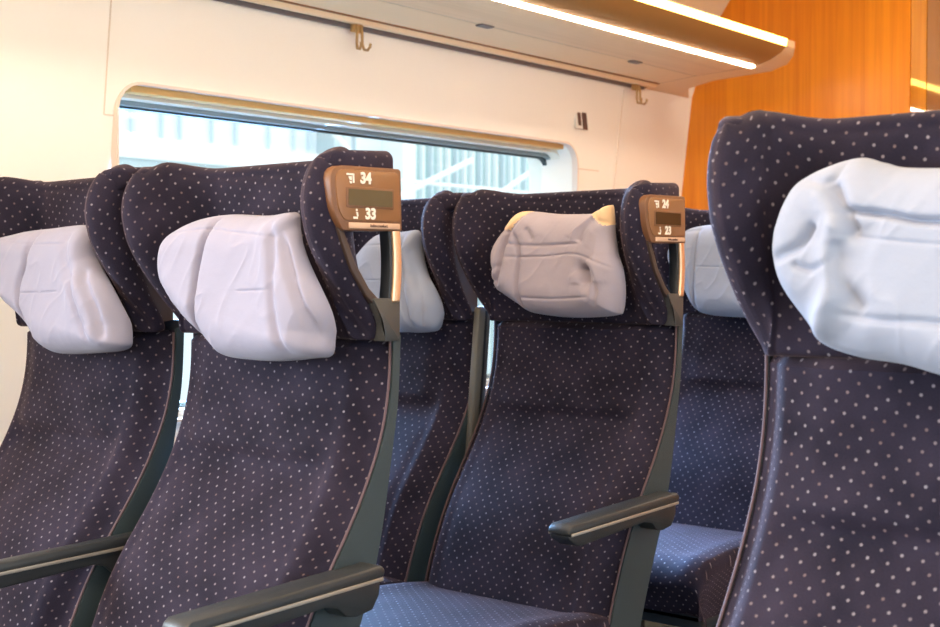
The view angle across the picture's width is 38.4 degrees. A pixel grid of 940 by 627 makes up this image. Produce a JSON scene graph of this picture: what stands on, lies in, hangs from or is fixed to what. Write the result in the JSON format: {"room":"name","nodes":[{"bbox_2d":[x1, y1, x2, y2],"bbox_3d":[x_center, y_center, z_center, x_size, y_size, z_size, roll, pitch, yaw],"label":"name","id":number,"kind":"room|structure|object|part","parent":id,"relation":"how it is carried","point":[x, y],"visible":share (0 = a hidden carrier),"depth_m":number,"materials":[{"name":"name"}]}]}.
{"room":"train carriage","nodes":[
{"label":"train carriage","id":0,"kind":"room"},
{"bbox_2d":[0,0,720,445],"bbox_3d":[-1.250,0.018,2.251,0.320,1.950,6.360,1,2,39],"label":"wall","id":1,"kind":"structure","parent":0,"point":[65,65],"depth_m":3.13,"materials":[{"name":"white"}]},
{"bbox_2d":[111,82,578,421],"bbox_3d":[-0.249,-0.141,3.571,0.140,0.742,1.767,1,2,39],"label":"window","id":2,"kind":"structure","parent":1,"relation":"in","point":[137,96],"depth_m":3.38,"materials":[{"name":"beige"}]},
{"bbox_3d":[-0.233,-0.498,3.536,0.039,0.018,1.627,1,2,39],"label":"blind rail","id":3,"kind":"part","parent":2,"relation":"part of","materials":[{"name":"brown metal"}]},
{"bbox_2d":[214,0,794,97],"bbox_3d":[-1.004,-0.730,2.065,0.523,0.116,6.305,1,2,39],"label":"luggage rack","id":4,"kind":"object","parent":1,"relation":"attached to","point":[664,46],"visible":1,"depth_m":3.64,"materials":[{"name":"grey"}]},
{"bbox_2d":[350,24,371,51],"bbox_3d":[-0.268,-0.682,3.318,0.040,0.075,0.041,1,2,39],"label":"coat hook","id":5,"kind":"object","parent":4,"relation":"attached to","point":[355,28],"visible":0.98,"depth_m":3.31,"materials":[{"name":"gold metal"}]},
{"bbox_3d":[-0.279,-0.706,3.326,0.012,0.028,0.036,1,2,39],"label":"plate","id":6,"kind":"part","parent":5,"relation":"part of","materials":[{"name":"gold metal"}]},
{"bbox_3d":[-1.300,-0.683,2.088,0.033,0.020,5.970,1,2,39],"label":"wall rail","id":7,"kind":"part","parent":4,"relation":"part of","materials":[{"name":"grey"}]},
{"bbox_3d":[-1.198,-0.702,2.019,0.128,0.023,5.990,1,2,39],"label":"panel","id":8,"kind":"part","parent":4,"relation":"part of","materials":[{"name":"brown"}]},
{"bbox_3d":[-1.069,-0.710,1.915,0.191,0.021,5.990,1,2,39],"label":"wood panel","id":9,"kind":"part","parent":4,"relation":"part of","materials":[{"name":"brown wood"}]},
{"bbox_2d":[632,84,647,104],"bbox_3d":[0.545,-0.708,4.338,0.040,0.075,0.041,1,2,39],"label":"coat hook","id":10,"kind":"object","parent":4,"relation":"attached to","point":[635,87],"visible":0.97,"depth_m":4.33,"materials":[{"name":"gold metal"}]},
{"bbox_3d":[-0.941,-0.737,1.813,0.102,0.057,5.990,1,2,39],"label":"panel","id":11,"kind":"part","parent":4,"relation":"part of","materials":[{"name":"brown"}]},
{"bbox_2d":[574,112,587,129],"bbox_3d":[0.342,-0.601,4.176,0.014,0.062,0.062,1,2,39],"label":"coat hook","id":12,"kind":"object","parent":1,"relation":"attached to","point":[580,119],"visible":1,"depth_m":4.17,"materials":[{"name":"white"}]},
{"bbox_3d":[0.342,-0.600,4.177,0.005,0.060,0.060,-8,-4,38],"label":"sign plate","id":13,"kind":"part","parent":12,"relation":"part of","materials":[{"name":"white"}]},
{"bbox_2d":[645,621,711,626],"bbox_3d":[-0.065,1.038,1.485,3.160,0.050,6.600,1,2,39],"label":"floor","id":14,"kind":"structure","parent":0,"point":[647,623],"depth_m":4.10,"materials":[{"name":"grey carpet"}]},
{"bbox_2d":[0,164,183,626],"bbox_3d":[-0.834,0.381,2.099,0.471,1.232,0.686,1,2,43],"label":"seat","id":15,"kind":"object","parent":14,"relation":"on","point":[87,444],"visible":0.77,"depth_m":2.16,"materials":[{"name":"blue fabric"}]},
{"bbox_3d":[-0.618,0.388,2.005,0.018,0.045,0.330,1,4,43],"label":"armrest","id":16,"kind":"part","parent":15,"relation":"part of","materials":[{"name":"grey plastic"}]},
{"bbox_2d":[0,225,132,353],"bbox_3d":[-0.689,-0.039,2.226,0.403,0.211,0.103,1,2,41],"label":"headrest pillow","id":17,"kind":"object","parent":15,"relation":"on","point":[54,279],"visible":1,"depth_m":2.14,"materials":[{"name":"grey fabric"}]},
{"bbox_3d":[-0.721,0.310,2.234,0.432,0.568,0.294,1,2,43],"label":"backrest","id":18,"kind":"part","parent":15,"relation":"part of","materials":[{"name":"purple fabric"}]},
{"bbox_2d":[101,167,141,190],"bbox_3d":[-0.554,-0.198,2.161,0.125,0.072,0.137,1,2,43],"label":"hood","id":19,"kind":"object","parent":15,"relation":"attached to","point":[115,178],"depth_m":2.09,"materials":[{"name":"fabric"}]},
{"bbox_3d":[-0.557,0.382,2.089,0.005,0.712,0.275,1,2,43],"label":"panel","id":20,"kind":"part","parent":15,"relation":"part of","materials":[{"name":"grey plastic"}]},
{"bbox_3d":[-0.527,-0.091,2.136,0.010,0.210,0.128,1,2,43],"label":"wing panel","id":21,"kind":"part","parent":15,"relation":"part of","materials":[{"name":"brown plastic"}]},
{"bbox_2d":[92,146,401,626],"bbox_3d":[-0.460,0.389,1.800,0.488,1.232,0.686,1,2,41],"label":"seat","id":22,"kind":"object","parent":14,"relation":"on","point":[266,508],"visible":0.84,"depth_m":1.89,"materials":[{"name":"blue fabric"}]},
{"bbox_2d":[137,167,150,172],"bbox_3d":[-0.437,-0.197,2.091,0.125,0.072,0.137,1,2,41],"label":"hood","id":23,"kind":"object","parent":22,"relation":"attached to","point":[144,169],"depth_m":2.07,"materials":[{"name":"fabric"}]},
{"bbox_3d":[-0.359,0.317,1.945,0.432,0.568,0.294,1,2,41],"label":"backrest","id":24,"kind":"part","parent":22,"relation":"part of","materials":[{"name":"purple fabric"}]},
{"bbox_2d":[157,212,336,360],"bbox_3d":[-0.324,-0.038,1.936,0.356,0.211,0.098,1,2,44],"label":"headrest pillow","id":25,"kind":"object","parent":22,"relation":"on","point":[249,284],"visible":1,"depth_m":1.87,"materials":[{"name":"grey fabric"}]},
{"bbox_3d":[-0.242,0.389,1.718,0.040,0.045,0.330,1,4,41],"label":"armrest","id":26,"kind":"part","parent":22,"relation":"part of","materials":[{"name":"grey plastic"}]},
{"bbox_2d":[317,150,392,168],"bbox_3d":[-0.190,-0.191,1.880,0.125,0.072,0.137,1,2,41],"label":"hood","id":27,"kind":"object","parent":22,"relation":"attached to","point":[329,159],"depth_m":1.82,"materials":[{"name":"purple fabric"}]},
{"bbox_3d":[-0.189,0.389,1.808,0.005,0.712,0.275,1,2,41],"label":"panel","id":28,"kind":"part","parent":22,"relation":"part of","materials":[{"name":"grey plastic"}]},
{"bbox_3d":[-0.139,-0.160,1.834,0.004,0.069,0.123,1,2,41],"label":"display plate","id":29,"kind":"part","parent":22,"relation":"part of","materials":[{"name":"brown plastic"}]},
{"bbox_3d":[-0.113,-0.069,1.889,0.019,0.106,0.023,1,2,41],"label":"grab handle","id":30,"kind":"part","parent":22,"relation":"part of","materials":[{"name":"black plastic"}]},
{"bbox_3d":[-0.104,-0.069,1.885,0.008,0.106,0.019,1,2,41],"label":"handle trim","id":31,"kind":"part","parent":22,"relation":"part of","materials":[{"name":"beige metal"}]},
{"bbox_2d":[353,190,477,584],"bbox_3d":[-0.346,0.365,2.727,0.450,1.232,0.686,1,2,43],"label":"seat","id":32,"kind":"object","parent":14,"relation":"on","point":[429,445],"visible":0.19,"depth_m":2.75,"materials":[{"name":"blue fabric"}]},
{"bbox_2d":[379,576,403,584],"bbox_3d":[-0.422,0.580,2.652,0.444,0.159,0.466,1,2,43],"label":"seat cushion","id":33,"kind":"object","parent":32,"relation":"on","point":[387,579],"depth_m":2.64,"materials":[{"name":"blue fabric"}]},
{"bbox_2d":[356,230,443,332],"bbox_3d":[-0.160,-0.067,2.822,0.267,0.212,0.100,1,2,41],"label":"headrest pillow","id":34,"kind":"object","parent":32,"relation":"on","point":[421,305],"visible":0.48,"depth_m":2.75,"materials":[{"name":"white fabric"}]},
{"bbox_3d":[-0.225,0.294,2.855,0.432,0.568,0.294,1,2,43],"label":"backrest","id":35,"kind":"part","parent":32,"relation":"part of","materials":[{"name":"fabric"}]},
{"bbox_3d":[-0.061,0.366,2.711,0.005,0.712,0.275,1,2,43],"label":"panel","id":36,"kind":"part","parent":32,"relation":"part of","materials":[{"name":"grey plastic"}]},
{"bbox_2d":[432,192,469,211],"bbox_3d":[-0.059,-0.214,2.783,0.125,0.072,0.137,1,2,43],"label":"hood","id":37,"kind":"object","parent":32,"relation":"attached to","point":[441,201],"depth_m":2.71,"materials":[{"name":"purple fabric"}]},
{"bbox_3d":[-0.032,-0.106,2.758,0.010,0.210,0.128,1,2,43],"label":"wing panel","id":38,"kind":"part","parent":32,"relation":"part of","materials":[{"name":"brown plastic"}]},
{"bbox_2d":[360,180,684,626],"bbox_3d":[0.029,0.373,2.426,0.503,1.232,0.686,1,2,41],"label":"seat","id":39,"kind":"object","parent":14,"relation":"on","point":[558,503],"visible":0.9,"depth_m":2.51,"materials":[{"name":"blue fabric"}]},
{"bbox_3d":[-0.027,0.366,2.715,0.005,0.712,0.275,1,2,41],"label":"panel","id":40,"kind":"part","parent":39,"relation":"part of","materials":[{"name":"grey plastic"}]},
{"bbox_2d":[459,192,471,199],"bbox_3d":[0.059,-0.212,2.712,0.125,0.072,0.137,1,2,41],"label":"hood","id":41,"kind":"object","parent":39,"relation":"attached to","point":[465,196],"depth_m":2.69,"materials":[{"name":"purple fabric"}]},
{"bbox_3d":[0.016,0.145,2.778,0.016,0.320,0.069,1,2,41],"label":"folded armrest","id":42,"kind":"part","parent":39,"relation":"part of","materials":[{"name":"grey plastic"}]},
{"bbox_2d":[360,581,609,626],"bbox_3d":[-0.051,0.587,2.355,0.444,0.159,0.466,1,2,41],"label":"seat cushion","id":43,"kind":"object","parent":39,"relation":"on","point":[422,603],"depth_m":2.37,"materials":[{"name":"blue fabric"}]},
{"bbox_3d":[0.136,0.301,2.566,0.432,0.568,0.294,1,2,41],"label":"backrest","id":44,"kind":"part","parent":39,"relation":"part of","materials":[{"name":"purple fabric"}]},
{"bbox_2d":[491,205,625,317],"bbox_3d":[0.166,-0.097,2.559,0.311,0.209,0.101,1,2,45],"label":"headrest pillow","id":45,"kind":"object","parent":39,"relation":"on","point":[560,265],"visible":1,"depth_m":2.51,"materials":[{"name":"grey fabric"}]},
{"bbox_3d":[0.254,0.373,2.339,0.040,0.045,0.330,1,4,41],"label":"armrest","id":46,"kind":"part","parent":39,"relation":"part of","materials":[{"name":"grey plastic"}]},
{"bbox_3d":[0.307,0.373,2.429,0.005,0.712,0.275,1,2,41],"label":"panel","id":47,"kind":"part","parent":39,"relation":"part of","materials":[{"name":"grey plastic"}]},
{"bbox_3d":[0.357,-0.175,2.455,0.004,0.069,0.123,1,2,41],"label":"display plate","id":48,"kind":"part","parent":39,"relation":"part of","materials":[{"name":"brown plastic"}]},
{"bbox_3d":[0.382,-0.084,2.511,0.019,0.106,0.023,1,2,41],"label":"grab handle","id":49,"kind":"part","parent":39,"relation":"part of","materials":[{"name":"black plastic"}]},
{"bbox_3d":[0.392,-0.084,2.507,0.008,0.106,0.019,1,2,41],"label":"handle trim","id":50,"kind":"part","parent":39,"relation":"part of","materials":[{"name":"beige metal"}]},
{"bbox_2d":[640,208,764,626],"bbox_3d":[0.515,0.357,3.055,0.488,1.232,0.686,1,2,41],"label":"seat","id":51,"kind":"object","parent":14,"relation":"on","point":[718,431],"visible":0.22,"depth_m":3.16,"materials":[{"name":"blue fabric"}]},
{"bbox_2d":[643,523,742,626],"bbox_3d":[0.429,0.553,2.989,0.444,0.159,0.466,1,2,41],"label":"seat cushion","id":52,"kind":"object","parent":51,"relation":"on","point":[693,565],"depth_m":2.74,"materials":[{"name":"blue fabric"}]},
{"bbox_2d":[668,225,745,317],"bbox_3d":[0.627,-0.101,3.209,0.328,0.225,0.100,1,2,41],"label":"headrest pillow","id":53,"kind":"object","parent":51,"relation":"on","point":[707,286],"visible":0.48,"depth_m":3.22,"materials":[{"name":"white fabric"}]},
{"bbox_3d":[0.616,0.285,3.200,0.432,0.568,0.294,1,2,41],"label":"backrest","id":54,"kind":"part","parent":51,"relation":"part of","materials":[{"name":"blue fabric"}]},
{"bbox_2d":[707,110,939,626],"bbox_3d":[0.305,0.405,1.165,0.450,1.232,0.686,1,2,41],"label":"seat","id":55,"kind":"object","parent":14,"relation":"on","point":[842,528],"visible":0.77,"depth_m":1.41,"materials":[{"name":"blue fabric"}]},
{"bbox_2d":[717,116,742,130],"bbox_3d":[0.343,-0.180,1.444,0.125,0.072,0.137,1,2,41],"label":"hood","id":56,"kind":"object","parent":55,"relation":"attached to","point":[728,123],"depth_m":1.42,"materials":[{"name":"fabric"}]},
{"bbox_3d":[0.257,0.398,1.447,0.005,0.712,0.275,1,2,41],"label":"panel","id":57,"kind":"part","parent":55,"relation":"part of","materials":[{"name":"grey plastic"}]},
{"bbox_3d":[0.421,0.333,1.298,0.432,0.568,0.294,1,2,41],"label":"backrest","id":58,"kind":"part","parent":55,"relation":"part of","materials":[{"name":"purple fabric"}]},
{"bbox_2d":[772,158,939,374],"bbox_3d":[0.434,-0.039,1.302,0.300,0.233,0.106,1,2,41],"label":"headrest pillow","id":59,"kind":"object","parent":55,"relation":"on","point":[856,244],"visible":1,"depth_m":1.31,"materials":[{"name":"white fabric"}]},
{"bbox_2d":[672,0,729,15],"bbox_3d":[-0.969,-1.126,1.998,1.040,0.350,6.360,1,2,39],"label":"ceiling","id":60,"kind":"structure","parent":0,"point":[717,7],"depth_m":4.52,"materials":[{"name":"beige paint"}]},
{"bbox_2d":[682,0,910,209],"bbox_3d":[1.008,-0.215,4.551,0.978,2.300,0.060,1,2,39],"label":"wall","id":61,"kind":"structure","parent":0,"point":[851,58],"depth_m":4.40,"materials":[{"name":"orange wood"}]},
{"bbox_2d":[911,0,927,111],"bbox_3d":[1.411,-0.207,4.231,0.048,2.300,0.057,1,2,39],"label":"trim","id":62,"kind":"structure","parent":61,"relation":"attached to","point":[919,8],"depth_m":4.19,"materials":[{"name":"orange wood"}]},
{"bbox_2d":[927,0,939,110],"bbox_3d":[1.859,-0.198,3.870,1.098,2.300,0.044,1,2,39],"label":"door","id":63,"kind":"structure","parent":61,"relation":"in","point":[933,25],"depth_m":4.17,"materials":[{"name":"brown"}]},
{"label":"outside","id":64,"kind":"structure","parent":0,"visible":0},
{"bbox_3d":[-15.362,1.508,31.474,56.800,0.100,90.000,1,2,39],"label":"ground","id":65,"kind":"structure","parent":64,"visible":0},
{"bbox_2d":[119,109,528,400],"bbox_3d":[0.575,-3.546,27.595,2.400,10.200,36.000,1,2,39],"label":"station building","id":66,"kind":"structure","parent":65,"relation":"on","point":[146,139],"depth_m":21.56,"materials":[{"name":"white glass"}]},
{"bbox_2d":[331,134,528,197],"bbox_3d":[1.212,-0.341,20.771,0.120,4.136,18.000,1,2,39],"label":"truss","id":67,"kind":"object","parent":65,"relation":"on","point":[430,181],"visible":0.11,"depth_m":18.79,"materials":[{"name":"white metal"}]}
]}

